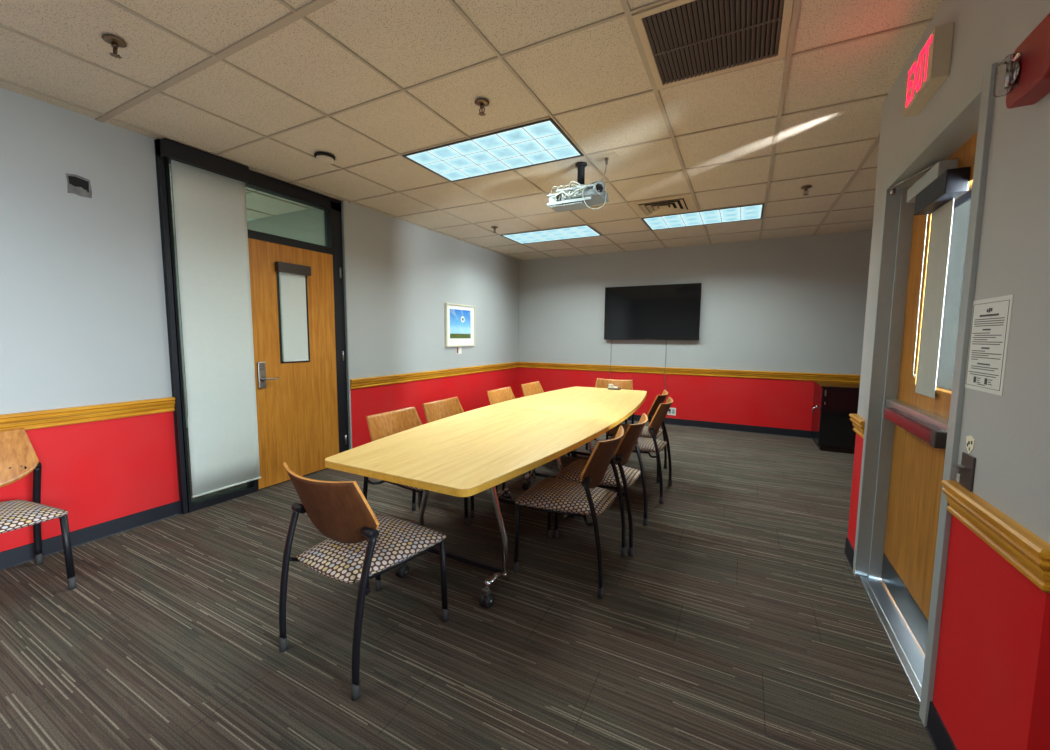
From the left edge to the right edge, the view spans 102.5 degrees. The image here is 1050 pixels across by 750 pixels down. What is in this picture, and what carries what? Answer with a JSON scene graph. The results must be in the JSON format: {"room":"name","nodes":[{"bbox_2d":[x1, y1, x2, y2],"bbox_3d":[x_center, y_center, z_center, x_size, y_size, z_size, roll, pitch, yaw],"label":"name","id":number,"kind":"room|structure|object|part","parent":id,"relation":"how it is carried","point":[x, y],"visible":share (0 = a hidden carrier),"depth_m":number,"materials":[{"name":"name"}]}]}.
{"room":"conference room","nodes":[
{"label":"conference room","id":0,"kind":"room"},
{"bbox_2d":[0,87,178,551],"bbox_3d":[-3.426,-0.180,1.468,0.120,2.705,3.565,3,6,27],"label":"wall","id":1,"kind":"structure","parent":0,"point":[83,319],"depth_m":2.62,"materials":[{"name":"paint"}]},
{"bbox_2d":[66,173,91,197],"bbox_3d":[-2.726,-1.159,2.581,0.007,0.124,0.111,3,6,27],"label":"wall hole","id":2,"kind":"structure","parent":1,"relation":"attached to","point":[78,185],"depth_m":2.58,"materials":[{"name":"black"}]},
{"bbox_2d":[0,397,174,430],"bbox_3d":[-3.361,0.349,1.481,0.034,0.104,3.565,3,6,27],"label":"trim","id":3,"kind":"structure","parent":1,"relation":"attached to","point":[30,420],"depth_m":2.63,"materials":[{"name":"brown wood"}]},
{"bbox_2d":[0,501,181,569],"bbox_3d":[-3.377,1.120,1.557,0.012,0.100,3.565,3,6,27],"label":"baseboard","id":4,"kind":"structure","parent":1,"relation":"attached to","point":[25,553],"depth_m":2.71,"materials":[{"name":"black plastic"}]},
{"bbox_2d":[154,140,179,500],"bbox_3d":[-2.550,-0.291,3.017,0.006,2.655,0.006,3,6,27],"label":"trim","id":5,"kind":"structure","parent":1,"relation":"attached to","point":[154,140],"depth_m":3.00,"materials":[{"name":"black metal"}]},
{"bbox_2d":[155,139,348,513],"bbox_3d":[-2.218,-0.350,3.676,0.106,2.655,1.480,3,6,27],"label":"door frame","id":6,"kind":"structure","parent":1,"relation":"in","point":[331,207],"depth_m":3.49,"materials":[{"name":"metal"}]},
{"bbox_2d":[159,138,260,497],"bbox_3d":[-2.353,-0.366,3.227,0.073,2.537,0.550,3,6,27],"label":"roller shade","id":7,"kind":"object","parent":6,"relation":"attached to","point":[208,190],"visible":1,"depth_m":3.21,"materials":[{"name":"white fabric"}]},
{"bbox_3d":[-2.452,-0.586,2.984,0.018,1.852,0.006,-5,7,-44],"label":"bead chain","id":8,"kind":"part","parent":7,"relation":"part of","materials":[{"name":"metal"}]},
{"bbox_2d":[248,238,346,488],"bbox_3d":[-2.047,-0.103,3.904,0.116,2.100,0.908,3,6,27],"label":"door","id":9,"kind":"structure","parent":6,"relation":"attached to","point":[296,396],"depth_m":3.82,"materials":[{"name":"brown wood"}]},
{"bbox_3d":[-2.229,0.001,3.571,0.018,0.225,0.064,3,6,27],"label":"lock plate","id":10,"kind":"part","parent":9,"relation":"part of","materials":[{"name":"metal"}]},
{"bbox_3d":[-2.173,0.031,3.605,0.054,0.048,0.149,3,6,27],"label":"lever handle","id":11,"kind":"part","parent":9,"relation":"part of","materials":[{"name":"metal"}]},
{"bbox_2d":[174,208,324,427],"bbox_3d":[-4.588,-0.396,3.713,4.080,2.705,3.900,3,6,27],"label":"wall","id":12,"kind":"structure","parent":0,"point":[307,225],"depth_m":4.64,"materials":[{"name":"paint"}]},
{"bbox_2d":[344,200,518,448],"bbox_3d":[-1.005,-0.581,6.012,0.160,2.705,3.774,3,6,27],"label":"wall","id":13,"kind":"structure","parent":0,"point":[402,275],"depth_m":5.22,"materials":[{"name":"paint"}]},
{"bbox_2d":[341,201,351,449],"bbox_3d":[-1.861,-0.407,4.331,0.126,2.655,0.018,3,6,27],"label":"trim","id":14,"kind":"structure","parent":13,"relation":"attached to","point":[342,202],"depth_m":4.29,"materials":[{"name":"grey paint"}]},
{"bbox_2d":[350,362,518,388],"bbox_3d":[-0.946,-0.046,5.972,0.034,0.104,3.674,3,6,27],"label":"trim","id":15,"kind":"structure","parent":13,"relation":"attached to","point":[407,377],"depth_m":5.31,"materials":[{"name":"brown wood"}]},
{"bbox_2d":[457,347,461,353],"bbox_3d":[-0.934,-0.350,5.994,0.005,0.100,0.110,3,6,27],"label":"card","id":16,"kind":"object","parent":13,"relation":"attached to","point":[459,349],"visible":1,"depth_m":6.00,"materials":[{"name":"white paper"}]},
{"bbox_2d":[445,303,474,346],"bbox_3d":[-0.909,-0.700,5.978,0.030,0.590,0.680,3,6,27],"label":"framed picture","id":17,"kind":"object","parent":13,"relation":"attached to","point":[459,319],"visible":1,"depth_m":5.95,"materials":[{"name":"white wood"}]},
{"bbox_2d":[450,309,470,337],"bbox_3d":[-0.912,-0.721,5.972,0.002,0.402,0.490,3,6,27],"label":"photo","id":18,"kind":"object","parent":17,"relation":"attached to","point":[460,319],"depth_m":5.97},
{"bbox_2d":[0,420,934,749],"bbox_3d":[-1.475,1.031,3.491,9.950,0.050,9.050,3,6,27],"label":"floor","id":19,"kind":"structure","parent":0,"point":[739,617],"depth_m":1.89,"materials":[{"name":"carpet"}]},
{"bbox_2d":[0,428,76,589],"bbox_3d":[-2.692,0.721,2.083,0.550,0.808,0.515,3,6,27],"label":"chair","id":20,"kind":"object","parent":19,"relation":"on","point":[18,458],"visible":1,"depth_m":2.25,"materials":[{"name":"brown wood"}]},
{"bbox_3d":[-2.868,0.459,2.152,0.148,0.302,0.488,3,6,27],"label":"backrest","id":21,"kind":"part","parent":20,"relation":"part of","materials":[{"name":"brown wood"}]},
{"bbox_3d":[-2.672,0.706,2.072,0.506,0.048,0.479,3,6,27],"label":"seat","id":22,"kind":"part","parent":20,"relation":"part of","materials":[{"name":"fabric"}]},
{"bbox_3d":[-2.764,0.773,2.396,0.115,0.537,0.035,2,6,21],"label":"leg","id":23,"kind":"part","parent":20,"relation":"part of","materials":[{"name":"black metal"}]},
{"bbox_2d":[279,462,447,700],"bbox_3d":[-0.695,0.757,1.850,0.515,0.808,0.550,3,6,30],"label":"chair","id":24,"kind":"object","parent":19,"relation":"on","point":[361,545],"visible":1,"depth_m":1.68,"materials":[{"name":"brown wood"}]},
{"bbox_3d":[-1.005,0.840,1.802,0.035,0.537,0.115,3,6,24],"label":"leg","id":25,"kind":"part","parent":24,"relation":"part of","materials":[{"name":"black metal"}]},
{"bbox_3d":[-0.795,0.520,1.654,0.488,0.302,0.148,3,6,30],"label":"backrest","id":26,"kind":"part","parent":24,"relation":"part of","materials":[{"name":"brown wood"}]},
{"bbox_3d":[-0.594,0.865,1.561,0.035,0.537,0.115,4,7,37],"label":"leg","id":27,"kind":"part","parent":24,"relation":"part of","materials":[{"name":"black metal"}]},
{"bbox_3d":[-0.684,0.739,1.867,0.479,0.048,0.506,3,6,30],"label":"seat","id":28,"kind":"part","parent":24,"relation":"part of","materials":[{"name":"fabric"}]},
{"bbox_2d":[363,407,468,554],"bbox_3d":[-0.737,0.663,2.865,0.550,0.808,0.515,3,6,28],"label":"chair","id":29,"kind":"object","parent":19,"relation":"on","point":[381,425],"visible":0.34,"depth_m":2.94,"materials":[{"name":"brown wood"}]},
{"bbox_3d":[-1.031,0.752,2.760,0.115,0.537,0.035,4,6,35],"label":"leg","id":30,"kind":"part","parent":29,"relation":"part of","materials":[{"name":"black metal"}]},
{"bbox_3d":[-0.912,0.401,2.937,0.148,0.302,0.488,3,6,28],"label":"backrest","id":31,"kind":"part","parent":29,"relation":"part of","materials":[{"name":"brown wood"}]},
{"bbox_3d":[-0.717,0.648,2.853,0.506,0.048,0.479,3,6,28],"label":"seat","id":32,"kind":"part","parent":29,"relation":"part of","materials":[{"name":"fabric"}]},
{"bbox_3d":[-0.804,0.715,3.178,0.115,0.537,0.035,3,6,22],"label":"leg","id":33,"kind":"part","parent":29,"relation":"part of","materials":[{"name":"black metal"}]},
{"bbox_2d":[418,397,504,517],"bbox_3d":[-0.499,0.617,3.387,0.550,0.808,0.515,3,6,27],"label":"chair","id":34,"kind":"object","parent":19,"relation":"on","point":[440,409],"visible":0.23,"depth_m":3.47,"materials":[{"name":"brown wood"}]},
{"bbox_3d":[-0.676,0.355,3.456,0.148,0.302,0.488,3,6,27],"label":"backrest","id":35,"kind":"part","parent":34,"relation":"part of","materials":[{"name":"brown wood"}]},
{"bbox_2d":[325,386,646,608],"bbox_3d":[0.186,0.658,3.368,1.142,0.740,3.430,3,6,27],"label":"conference table","id":36,"kind":"object","parent":19,"relation":"on","point":[472,452],"visible":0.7,"depth_m":2.34,"materials":[{"name":"brown wood"}]},
{"bbox_3d":[-0.541,0.731,2.418,0.192,0.670,0.065,3,6,27],"label":"leg","id":37,"kind":"part","parent":36,"relation":"part of","materials":[{"name":"silver metal"}]},
{"bbox_3d":[-0.359,1.021,2.349,0.568,0.025,0.024,3,6,27],"label":"foot rail","id":38,"kind":"part","parent":36,"relation":"part of","materials":[{"name":"black metal"}]},
{"bbox_3d":[-0.149,1.033,2.149,0.033,0.049,0.170,3,6,29],"label":"caster arm","id":39,"kind":"part","parent":36,"relation":"part of","materials":[{"name":"silver metal"}]},
{"bbox_3d":[-0.172,0.751,2.228,0.192,0.670,0.065,3,6,27],"label":"leg","id":40,"kind":"part","parent":36,"relation":"part of","materials":[{"name":"silver metal"}]},
{"bbox_3d":[-0.181,0.927,3.291,0.033,0.049,0.170,3,6,29],"label":"caster arm","id":41,"kind":"part","parent":36,"relation":"part of","materials":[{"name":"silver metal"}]},
{"bbox_3d":[0.047,0.889,3.730,0.033,0.049,0.170,3,6,25],"label":"caster arm","id":42,"kind":"part","parent":36,"relation":"part of","materials":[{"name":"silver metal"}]},
{"bbox_3d":[0.028,0.956,3.092,0.568,0.025,0.024,3,6,27],"label":"foot rail","id":43,"kind":"part","parent":36,"relation":"part of","materials":[{"name":"black metal"}]},
{"bbox_3d":[0.332,0.904,3.676,0.568,0.025,0.024,3,6,27],"label":"foot rail","id":44,"kind":"part","parent":36,"relation":"part of","materials":[{"name":"black metal"}]},
{"bbox_3d":[0.214,0.686,2.971,0.192,0.670,0.065,3,6,27],"label":"leg","id":45,"kind":"part","parent":36,"relation":"part of","materials":[{"name":"silver metal"}]},
{"bbox_3d":[0.718,0.839,4.419,0.568,0.025,0.024,3,6,27],"label":"foot rail","id":46,"kind":"part","parent":36,"relation":"part of","materials":[{"name":"black metal"}]},
{"bbox_3d":[0.518,0.634,3.555,0.192,0.670,0.065,3,6,27],"label":"leg","id":47,"kind":"part","parent":36,"relation":"part of","materials":[{"name":"silver metal"}]},
{"bbox_2d":[608,384,620,389],"bbox_3d":[1.008,0.134,4.760,0.138,0.060,0.070,3,6,27],"label":"dispenser","id":48,"kind":"object","parent":36,"relation":"on","point":[611,386],"visible":1,"depth_m":4.74,"materials":[{"name":"white plastic"}]},
{"bbox_2d":[487,387,550,482],"bbox_3d":[-0.070,0.550,4.147,0.550,0.808,0.515,3,6,27],"label":"chair","id":49,"kind":"object","parent":19,"relation":"on","point":[495,396],"visible":0.16,"depth_m":4.26,"materials":[{"name":"brown wood"}]},
{"bbox_3d":[-0.246,0.288,4.216,0.148,0.302,0.488,3,6,27],"label":"backrest","id":50,"kind":"part","parent":49,"relation":"part of","materials":[{"name":"brown wood"}]},
{"bbox_2d":[521,381,560,458],"bbox_3d":[0.249,0.500,4.718,0.550,0.808,0.515,3,6,27],"label":"chair","id":51,"kind":"object","parent":19,"relation":"on","point":[532,388],"visible":0.16,"depth_m":4.86,"materials":[{"name":"brown wood"}]},
{"bbox_3d":[0.073,0.238,4.786,0.148,0.302,0.488,3,6,27],"label":"backrest","id":52,"kind":"part","parent":51,"relation":"part of","materials":[{"name":"brown wood"}]},
{"bbox_2d":[513,425,625,598],"bbox_3d":[0.277,0.709,2.449,0.550,0.808,0.515,3,6,27],"label":"chair","id":53,"kind":"object","parent":19,"relation":"on","point":[550,495],"visible":1,"depth_m":2.32,"materials":[{"name":"brown fabric"}]},
{"bbox_3d":[0.257,0.692,2.458,0.506,0.048,0.479,3,6,27],"label":"seat","id":54,"kind":"part","parent":53,"relation":"part of","materials":[{"name":"fabric"}]},
{"bbox_3d":[0.347,0.818,2.152,0.115,0.537,0.035,2,6,21],"label":"leg","id":55,"kind":"part","parent":53,"relation":"part of","materials":[{"name":"black metal"}]},
{"bbox_3d":[0.457,0.467,2.334,0.148,0.302,0.488,3,6,27],"label":"backrest","id":56,"kind":"part","parent":53,"relation":"part of","materials":[{"name":"brown wood"}]},
{"bbox_3d":[0.567,0.781,2.574,0.115,0.537,0.035,4,6,34],"label":"leg","id":57,"kind":"part","parent":53,"relation":"part of","materials":[{"name":"black metal"}]},
{"bbox_2d":[554,413,647,556],"bbox_3d":[0.532,0.672,2.864,0.550,0.808,0.515,3,6,26],"label":"chair","id":58,"kind":"object","parent":19,"relation":"on","point":[628,476],"visible":0.86,"depth_m":2.70,"materials":[{"name":"brown wood"}]},
{"bbox_3d":[0.512,0.655,2.872,0.506,0.048,0.479,3,6,26],"label":"seat","id":59,"kind":"part","parent":58,"relation":"part of","materials":[{"name":"fabric"}]},
{"bbox_3d":[0.608,0.781,2.568,0.115,0.537,0.035,2,6,20],"label":"leg","id":60,"kind":"part","parent":58,"relation":"part of","materials":[{"name":"black metal"}]},
{"bbox_3d":[0.714,0.430,2.752,0.148,0.302,0.488,3,6,26],"label":"backrest","id":61,"kind":"part","parent":58,"relation":"part of","materials":[{"name":"brown wood"}]},
{"bbox_3d":[0.820,0.744,2.994,0.115,0.537,0.035,4,6,33],"label":"leg","id":62,"kind":"part","parent":58,"relation":"part of","materials":[{"name":"black metal"}]},
{"bbox_2d":[585,378,633,449],"bbox_3d":[1.037,0.469,5.115,0.515,0.808,0.550,2,6,21],"label":"chair","id":63,"kind":"object","parent":19,"relation":"on","point":[600,383],"visible":0.19,"depth_m":5.28,"materials":[{"name":"brown wood"}]},
{"bbox_3d":[1.112,0.201,5.278,0.488,0.302,0.148,2,6,21],"label":"backrest","id":64,"kind":"part","parent":63,"relation":"part of","materials":[{"name":"brown wood"}]},
{"bbox_2d":[606,390,667,482],"bbox_3d":[1.109,0.557,4.168,0.550,0.808,0.515,3,6,26],"label":"chair","id":65,"kind":"object","parent":19,"relation":"on","point":[659,399],"visible":0.39,"depth_m":3.99,"materials":[{"name":"brown wood"}]},
{"bbox_3d":[1.089,0.540,4.176,0.506,0.048,0.479,3,6,26],"label":"seat","id":66,"kind":"part","parent":65,"relation":"part of","materials":[{"name":"fabric"}]},
{"bbox_3d":[1.185,0.666,3.872,0.115,0.537,0.035,2,6,20],"label":"leg","id":67,"kind":"part","parent":65,"relation":"part of","materials":[{"name":"black metal"}]},
{"bbox_3d":[1.291,0.314,4.056,0.148,0.302,0.488,3,6,26],"label":"backrest","id":68,"kind":"part","parent":65,"relation":"part of","materials":[{"name":"brown wood"}]},
{"bbox_3d":[1.397,0.628,4.298,0.115,0.537,0.035,4,6,33],"label":"leg","id":69,"kind":"part","parent":65,"relation":"part of","materials":[{"name":"black metal"}]},
{"bbox_2d":[605,397,672,503],"bbox_3d":[0.983,0.601,3.678,0.550,0.808,0.515,3,6,27],"label":"chair","id":70,"kind":"object","parent":19,"relation":"on","point":[646,445],"visible":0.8,"depth_m":3.47,"materials":[{"name":"brown wood"}]},
{"bbox_3d":[0.964,0.584,3.686,0.506,0.048,0.479,3,6,27],"label":"seat","id":71,"kind":"part","parent":70,"relation":"part of","materials":[{"name":"fabric"}]},
{"bbox_3d":[1.054,0.710,3.380,0.115,0.537,0.035,2,6,21],"label":"leg","id":72,"kind":"part","parent":70,"relation":"part of","materials":[{"name":"black metal"}]},
{"bbox_3d":[1.164,0.359,3.562,0.148,0.302,0.488,3,6,27],"label":"backrest","id":73,"kind":"part","parent":70,"relation":"part of","materials":[{"name":"brown wood"}]},
{"bbox_3d":[1.274,0.673,3.803,0.115,0.537,0.035,4,6,34],"label":"leg","id":74,"kind":"part","parent":70,"relation":"part of","materials":[{"name":"black metal"}]},
{"bbox_2d":[811,381,859,453],"bbox_3d":[3.897,0.505,5.135,0.738,0.775,0.675,3,6,27],"label":"media cabinet","id":75,"kind":"object","parent":19,"relation":"on","point":[832,427],"visible":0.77,"depth_m":4.93,"materials":[{"name":"black wood"}]},
{"bbox_3d":[3.932,0.133,5.090,0.670,0.025,0.665,3,6,27],"label":"panel","id":76,"kind":"part","parent":75,"relation":"part of","materials":[{"name":"brown wood"}]},
{"bbox_3d":[3.782,0.511,4.840,0.644,0.675,0.020,3,6,27],"label":"door","id":77,"kind":"part","parent":75,"relation":"part of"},
{"bbox_2d":[0,0,942,259],"bbox_3d":[-1.455,-1.681,3.241,9.950,0.073,9.050,3,6,27],"label":"ceiling","id":78,"kind":"structure","parent":0,"point":[411,42],"depth_m":2.36,"materials":[{"name":"tile"}]},
{"bbox_2d":[102,34,126,58],"bbox_3d":[-1.862,-1.484,1.916,0.084,0.066,0.084,3,6,27],"label":"sprinkler","id":79,"kind":"object","parent":78,"relation":"attached to","point":[115,42],"visible":1,"depth_m":1.91,"materials":[{"name":"gold metal"}]},
{"bbox_2d":[314,152,335,163],"bbox_3d":[-1.487,-1.604,3.134,0.144,0.046,0.144,3,6,27],"label":"smoke detector","id":80,"kind":"object","parent":78,"relation":"attached to","point":[322,157],"visible":1,"depth_m":3.10,"materials":[{"name":"plastic"}]},
{"bbox_2d":[0,0,932,260],"bbox_3d":[-1.517,-1.649,3.267,9.780,0.022,8.734,3,6,27],"label":"ceiling grid","id":81,"kind":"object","parent":78,"relation":"attached to","point":[302,12],"depth_m":2.44,"materials":[{"name":"white metal"}]},
{"bbox_2d":[475,98,488,115],"bbox_3d":[-0.244,-1.517,2.398,0.084,0.066,0.084,3,6,27],"label":"sprinkler","id":82,"kind":"object","parent":78,"relation":"attached to","point":[481,102],"visible":1,"depth_m":2.39,"materials":[{"name":"gold metal"}]},
{"bbox_2d":[402,118,583,181],"bbox_3d":[-0.238,-1.617,3.099,1.200,0.016,0.590,3,6,27],"label":"recessed light","id":83,"kind":"object","parent":78,"relation":"in","point":[540,142],"visible":0.97,"depth_m":3.05,"materials":[{"name":"white plastic"}]},
{"bbox_2d":[500,225,601,243],"bbox_3d":[0.343,-1.837,5.535,1.200,0.016,0.590,3,6,27],"label":"recessed light","id":84,"kind":"object","parent":78,"relation":"in","point":[582,231],"visible":1,"depth_m":5.50,"materials":[{"name":"grey plastic"}]},
{"bbox_2d":[547,157,608,211],"bbox_3d":[0.434,-1.427,3.257,0.465,0.394,0.283,3,6,27],"label":"ceiling projector","id":85,"kind":"object","parent":78,"relation":"hanging from","point":[580,196],"visible":1,"depth_m":3.20,"materials":[{"name":"white plastic"}]},
{"bbox_3d":[0.523,-1.402,3.096,0.187,0.375,0.092,0,5,-9],"label":"power cord","id":86,"kind":"part","parent":85,"relation":"part of","materials":[{"name":"white plastic"}]},
{"bbox_3d":[0.546,-1.371,3.090,0.066,0.066,0.008,-2,6,-22],"label":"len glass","id":87,"kind":"part","parent":85,"relation":"part of","materials":[{"name":"black glass"}]},
{"bbox_2d":[595,152,618,161],"bbox_3d":[0.611,-1.614,3.127,0.150,0.010,0.110,3,6,27],"label":"outlet","id":88,"kind":"object","parent":78,"relation":"attached to","point":[611,156],"visible":1,"depth_m":3.11,"materials":[{"name":"beige plastic"}]},
{"bbox_2d":[628,194,696,217],"bbox_3d":[1.415,-1.711,4.299,0.588,0.022,0.588,3,6,27],"label":"ceiling vent","id":89,"kind":"object","parent":78,"relation":"in","point":[682,203],"visible":1,"depth_m":4.27,"materials":[{"name":"metal"}]},
{"bbox_2d":[641,203,763,230],"bbox_3d":[1.966,-1.748,4.698,1.200,0.016,0.590,3,6,27],"label":"recessed light","id":90,"kind":"object","parent":78,"relation":"in","point":[749,212],"visible":0.91,"depth_m":4.67,"materials":[{"name":"grey plastic"}]},
{"bbox_2d":[632,0,793,88],"bbox_3d":[0.834,-1.495,1.863,0.584,0.018,0.584,3,6,27],"label":"ceiling vent","id":91,"kind":"object","parent":78,"relation":"in","point":[683,41],"visible":1,"depth_m":1.85,"materials":[{"name":"metal"}]},
{"bbox_2d":[801,186,811,195],"bbox_3d":[2.471,-1.617,3.709,0.084,0.066,0.084,3,6,27],"label":"sprinkler","id":92,"kind":"object","parent":78,"relation":"attached to","point":[805,188],"visible":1,"depth_m":3.70,"materials":[{"name":"gold metal"}]},
{"bbox_2d":[518,230,871,430],"bbox_3d":[2.428,-0.584,6.314,5.660,2.705,0.120,3,6,27],"label":"wall","id":93,"kind":"structure","parent":0,"point":[788,304],"depth_m":6.02,"materials":[{"name":"paint"}]},
{"bbox_2d":[604,283,701,339],"bbox_3d":[1.914,-0.948,6.436,1.416,0.822,0.080,3,6,27],"label":"television","id":94,"kind":"object","parent":93,"relation":"attached to","point":[669,311],"visible":1,"depth_m":6.38,"materials":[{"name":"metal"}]},
{"bbox_2d":[664,340,666,400],"bbox_3d":[2.164,-0.016,6.409,0.088,1.087,0.046,3,6,27],"label":"cable","id":95,"kind":"object","parent":94,"relation":"hanging from","point":[666,340],"visible":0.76,"depth_m":6.42,"materials":[{"name":"grey plastic"}]},
{"bbox_2d":[667,408,675,415],"bbox_3d":[2.234,0.557,6.431,0.120,0.116,0.030,3,6,27],"label":"wall outlet","id":96,"kind":"object","parent":93,"relation":"attached to","point":[672,411],"visible":0.81,"depth_m":6.43,"materials":[{"name":"white plastic"}]},
{"bbox_2d":[519,362,860,382],"bbox_3d":[2.345,-0.054,6.317,5.560,0.104,0.034,3,6,27],"label":"trim","id":97,"kind":"structure","parent":93,"relation":"attached to","point":[850,378],"depth_m":6.17,"materials":[{"name":"brown wood"}]},
{"bbox_2d":[628,415,812,438],"bbox_3d":[2.344,0.716,6.398,5.560,0.100,0.012,3,6,27],"label":"baseboard","id":98,"kind":"structure","parent":93,"relation":"attached to","point":[671,421],"depth_m":6.04,"materials":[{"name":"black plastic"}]},
{"bbox_2d":[848,0,1049,749],"bbox_3d":[2.189,-0.133,1.395,1.338,2.705,1.828,3,6,27],"label":"wall","id":99,"kind":"structure","parent":0,"point":[991,691],"depth_m":1.16,"materials":[{"name":"paint"}]},
{"bbox_2d":[844,537,853,570],"bbox_3d":[3.348,0.965,3.773,1.350,0.100,3.770,3,6,27],"label":"baseboard","id":100,"kind":"structure","parent":99,"relation":"attached to","point":[849,551],"depth_m":2.53,"materials":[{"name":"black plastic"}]},
{"bbox_2d":[859,575,924,702],"bbox_3d":[1.716,1.167,1.891,0.160,0.018,0.987,3,6,27],"label":"threshold","id":101,"kind":"object","parent":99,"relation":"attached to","point":[911,657],"depth_m":1.90,"materials":[{"name":"metal"}]},
{"bbox_2d":[853,63,997,726],"bbox_3d":[1.709,0.104,1.801,0.164,2.152,1.091,3,6,27],"label":"trim","id":102,"kind":"structure","parent":99,"relation":"attached to","point":[972,114],"depth_m":2.13,"materials":[{"name":"grey paint"}]},
{"bbox_2d":[903,22,953,117],"bbox_3d":[1.628,-1.221,1.712,0.054,0.185,0.320,3,6,27],"label":"exit sign","id":103,"kind":"object","parent":99,"relation":"attached to","point":[930,68],"visible":1,"depth_m":1.63,"materials":[{"name":"red plastic"}]},
{"bbox_2d":[881,132,977,653],"bbox_3d":[1.705,0.117,1.805,0.163,2.074,0.985,3,6,27],"label":"door","id":104,"kind":"structure","parent":99,"relation":"in","point":[919,414],"depth_m":1.84,"materials":[{"name":"brown wood"}]},
{"bbox_3d":[1.730,1.072,1.876,0.004,0.140,0.947,3,6,27],"label":"kick plate","id":105,"kind":"part","parent":104,"relation":"part of","materials":[{"name":"silver metal"}]},
{"bbox_3d":[1.802,-0.916,1.968,0.033,0.045,0.367,2,5,17],"label":"closer arm","id":106,"kind":"part","parent":104,"relation":"part of","materials":[{"name":"metal"}]},
{"bbox_3d":[1.714,0.188,1.805,0.049,0.053,0.935,3,6,27],"label":"push bar rail","id":107,"kind":"part","parent":104,"relation":"part of","materials":[{"name":"metal"}]},
{"bbox_3d":[1.822,-0.365,1.940,0.007,0.757,0.026,2,5,15],"label":"bead chain","id":108,"kind":"part","parent":104,"relation":"part of","materials":[{"name":"silver metal"}]},
{"bbox_3d":[1.776,-0.343,1.763,0.006,0.810,0.400,3,6,27],"label":"vision glass","id":109,"kind":"part","parent":104,"relation":"part of","materials":[{"name":"clear glass"}]},
{"bbox_2d":[925,701,956,749],"bbox_3d":[1.864,1.216,0.919,1.350,0.100,0.500,3,6,27],"label":"baseboard","id":110,"kind":"structure","parent":99,"relation":"attached to","point":[936,729],"depth_m":1.38,"materials":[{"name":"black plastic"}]},
{"bbox_2d":[953,452,975,491],"bbox_3d":[1.348,0.295,1.299,0.026,0.104,0.076,3,6,27],"label":"switch plate","id":111,"kind":"object","parent":99,"relation":"attached to","point":[966,470],"visible":1,"depth_m":1.29,"materials":[{"name":"metal"}]},
{"bbox_2d":[966,435,974,453],"bbox_3d":[1.363,0.213,1.292,0.002,0.058,0.052,3,6,27],"label":"sticker","id":112,"kind":"object","parent":99,"relation":"attached to","point":[970,440],"visible":1,"depth_m":1.29,"materials":[{"name":"grey paper"}]},
{"bbox_2d":[964,294,1013,395],"bbox_3d":[1.349,-0.087,1.233,0.002,0.272,0.224,3,6,27],"label":"paper notice","id":113,"kind":"object","parent":99,"relation":"attached to","point":[991,317],"visible":1,"depth_m":1.22,"materials":[{"name":"grey paper"}]},
{"bbox_2d":[941,480,1049,592],"bbox_3d":[1.855,0.446,0.844,1.372,0.104,0.522,3,6,27],"label":"trim","id":114,"kind":"structure","parent":99,"relation":"attached to","point":[1024,550],"depth_m":1.07,"materials":[{"name":"brown wood"}]},
{"bbox_2d":[993,13,1049,107],"bbox_3d":[1.226,-0.755,1.015,0.085,0.144,0.185,3,6,27],"label":"fire alarm strobe","id":115,"kind":"object","parent":99,"relation":"attached to","point":[1027,76],"visible":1,"depth_m":1.02,"materials":[{"name":"red plastic"}]},
{"bbox_3d":[4.056,-0.304,3.405,0.120,2.705,3.771,3,6,27],"label":"wall","id":116,"kind":"structure","parent":0,"visible":0},
{"bbox_2d":[849,414,864,438],"bbox_3d":[3.344,0.194,3.707,1.372,0.104,3.770,3,6,27],"label":"trim","id":117,"kind":"structure","parent":116,"relation":"attached to","point":[858,422],"depth_m":2.44,"materials":[{"name":"brown wood"}]}
]}

